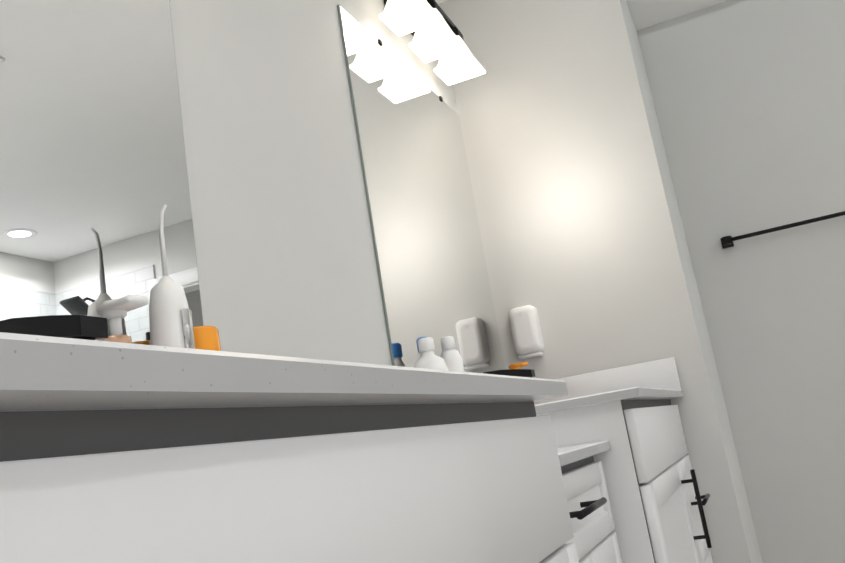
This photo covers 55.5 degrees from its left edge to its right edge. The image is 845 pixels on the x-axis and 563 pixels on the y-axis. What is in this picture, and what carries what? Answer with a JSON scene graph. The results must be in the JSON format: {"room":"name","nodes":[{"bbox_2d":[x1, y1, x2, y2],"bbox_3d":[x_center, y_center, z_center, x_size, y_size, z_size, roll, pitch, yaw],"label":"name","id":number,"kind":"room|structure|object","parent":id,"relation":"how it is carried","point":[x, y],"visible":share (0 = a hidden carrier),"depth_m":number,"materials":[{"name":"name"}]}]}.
{"room":"bathroom","nodes":[
{"label":"bathroom","id":0,"kind":"room"},
{"bbox_2d":[169,0,457,365],"bbox_3d":[-0.019,0.068,2.293,0.120,2.440,6.260,-14,-13,21],"label":"wall","id":1,"kind":"structure","parent":0,"point":[285,254],"depth_m":1.62,"materials":[{"name":"paint"}]},
{"bbox_2d":[379,0,485,85],"bbox_3d":[0.013,-0.814,2.511,0.179,0.197,0.550,-14,-13,21],"label":"sconce","id":2,"kind":"object","parent":1,"relation":"attached to","point":[432,28],"visible":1,"depth_m":2.49,"materials":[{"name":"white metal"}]},
{"bbox_2d":[435,0,726,29],"bbox_3d":[1.354,-1.549,1.943,3.950,0.100,6.620,-14,-13,21],"label":"ceiling","id":3,"kind":"structure","parent":0,"point":[646,13],"depth_m":3.36,"materials":[{"name":"paint"}]},
{"bbox_2d":[438,0,762,562],"bbox_3d":[0.814,0.148,3.309,0.640,2.440,1.400,-14,-13,21],"label":"wall","id":4,"kind":"structure","parent":0,"point":[585,248],"depth_m":2.73,"materials":[{"name":"paint"}]},
{"bbox_2d":[509,305,543,358],"bbox_3d":[0.348,0.170,2.706,0.092,0.172,0.054,-14,-13,21],"label":"dispenser","id":5,"kind":"object","parent":4,"relation":"attached to","point":[526,332],"visible":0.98,"depth_m":2.69,"materials":[{"name":"white plastic"}]},
{"bbox_2d":[637,0,844,562],"bbox_3d":[1.697,0.016,3.369,0.980,2.440,0.640,-14,-13,21],"label":"wall","id":6,"kind":"structure","parent":0,"point":[748,96],"depth_m":3.18,"materials":[{"name":"paint"}]},
{"bbox_2d":[720,211,844,248],"bbox_3d":[1.506,-0.233,3.101,0.679,0.044,0.062,-14,-13,21],"label":"towel rail","id":7,"kind":"object","parent":6,"relation":"attached to","point":[726,241],"visible":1,"depth_m":3.13,"materials":[{"name":"black metal"}]},
{"bbox_3d":[1.758,0.903,1.418,3.950,0.100,6.620,-14,-13,21],"label":"floor","id":8,"kind":"structure","parent":0,"visible":0},
{"bbox_2d":[0,332,712,562],"bbox_3d":[0.123,0.598,1.337,0.572,0.975,2.605,-14,-13,21],"label":"bathroom vanity","id":9,"kind":"object","parent":8,"relation":"on","point":[115,452],"visible":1,"depth_m":0.48,"materials":[{"name":"white wood"}]},
{"bbox_2d":[0,315,107,339],"bbox_3d":[-0.381,0.099,0.787,0.162,0.131,0.240,-14,-13,21],"label":"tray","id":10,"kind":"object","parent":9,"relation":"on","point":[80,327],"visible":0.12,"depth_m":0.77,"materials":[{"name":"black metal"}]},
{"bbox_2d":[0,0,203,344],"bbox_3d":[-0.603,-0.401,0.903,0.010,1.006,0.986,-14,-13,21],"label":"mirror","id":11,"kind":"object","parent":9,"relation":"on","point":[93,173],"visible":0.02,"depth_m":1.12,"materials":[{"name":"grey mirror"}]},
{"bbox_2d":[96,295,148,342],"bbox_3d":[-0.365,0.112,0.983,0.085,0.182,0.072,-14,-13,21],"label":"soap","id":12,"kind":"object","parent":9,"relation":"on","point":[114,312],"visible":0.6,"depth_m":0.99,"materials":[{"name":"white plastic"}]},
{"bbox_2d":[149,204,194,348],"bbox_3d":[-0.348,0.055,1.106,0.062,0.336,0.062,-14,-13,21],"label":"water flosser","id":13,"kind":"object","parent":9,"relation":"on","point":[170,318],"visible":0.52,"depth_m":1.09,"materials":[{"name":"white plastic"}]},
{"bbox_2d":[193,326,220,350],"bbox_3d":[-0.311,0.148,1.152,0.061,0.164,0.061,-14,-13,21],"label":"mouthwash","id":14,"kind":"object","parent":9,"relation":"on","point":[206,338],"visible":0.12,"depth_m":1.15,"materials":[{"name":"orange plastic"}]},
{"bbox_2d":[337,5,504,372],"bbox_3d":[0.036,-0.184,2.408,0.010,1.006,0.905,-14,-13,21],"label":"mirror","id":15,"kind":"object","parent":9,"relation":"on","point":[431,264],"visible":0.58,"depth_m":2.31,"materials":[{"name":"grey mirror"}]},
{"bbox_2d":[416,336,426,357],"bbox_3d":[0.017,0.243,1.973,0.042,0.216,0.041,-14,-13,21],"label":"spray bottle","id":16,"kind":"object","parent":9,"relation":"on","point":[417,343],"visible":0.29,"depth_m":1.98,"materials":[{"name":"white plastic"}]},
{"bbox_2d":[414,337,447,369],"bbox_3d":[0.022,0.232,1.886,0.084,0.200,0.085,-14,-13,21],"label":"bottle","id":17,"kind":"object","parent":9,"relation":"on","point":[429,359],"visible":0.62,"depth_m":1.88,"materials":[{"name":"white plastic"}]},
{"bbox_2d":[441,336,463,371],"bbox_3d":[0.079,0.245,2.023,0.059,0.214,0.059,-14,-13,21],"label":"lotion bottle","id":18,"kind":"object","parent":9,"relation":"on","point":[451,356],"visible":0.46,"depth_m":2.02,"materials":[{"name":"white plastic"}]},
{"bbox_2d":[483,369,534,377],"bbox_3d":[0.240,0.309,2.247,0.162,0.131,0.240,-14,-13,21],"label":"tray","id":19,"kind":"object","parent":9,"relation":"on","point":[530,373],"visible":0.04,"depth_m":2.23,"materials":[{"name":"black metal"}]},
{"bbox_2d":[508,362,527,368],"bbox_3d":[0.312,0.342,2.540,0.082,0.167,0.071,-14,-13,21],"label":"soap","id":20,"kind":"object","parent":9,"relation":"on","point":[516,365],"visible":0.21,"depth_m":2.53,"materials":[{"name":"orange"}]}
]}

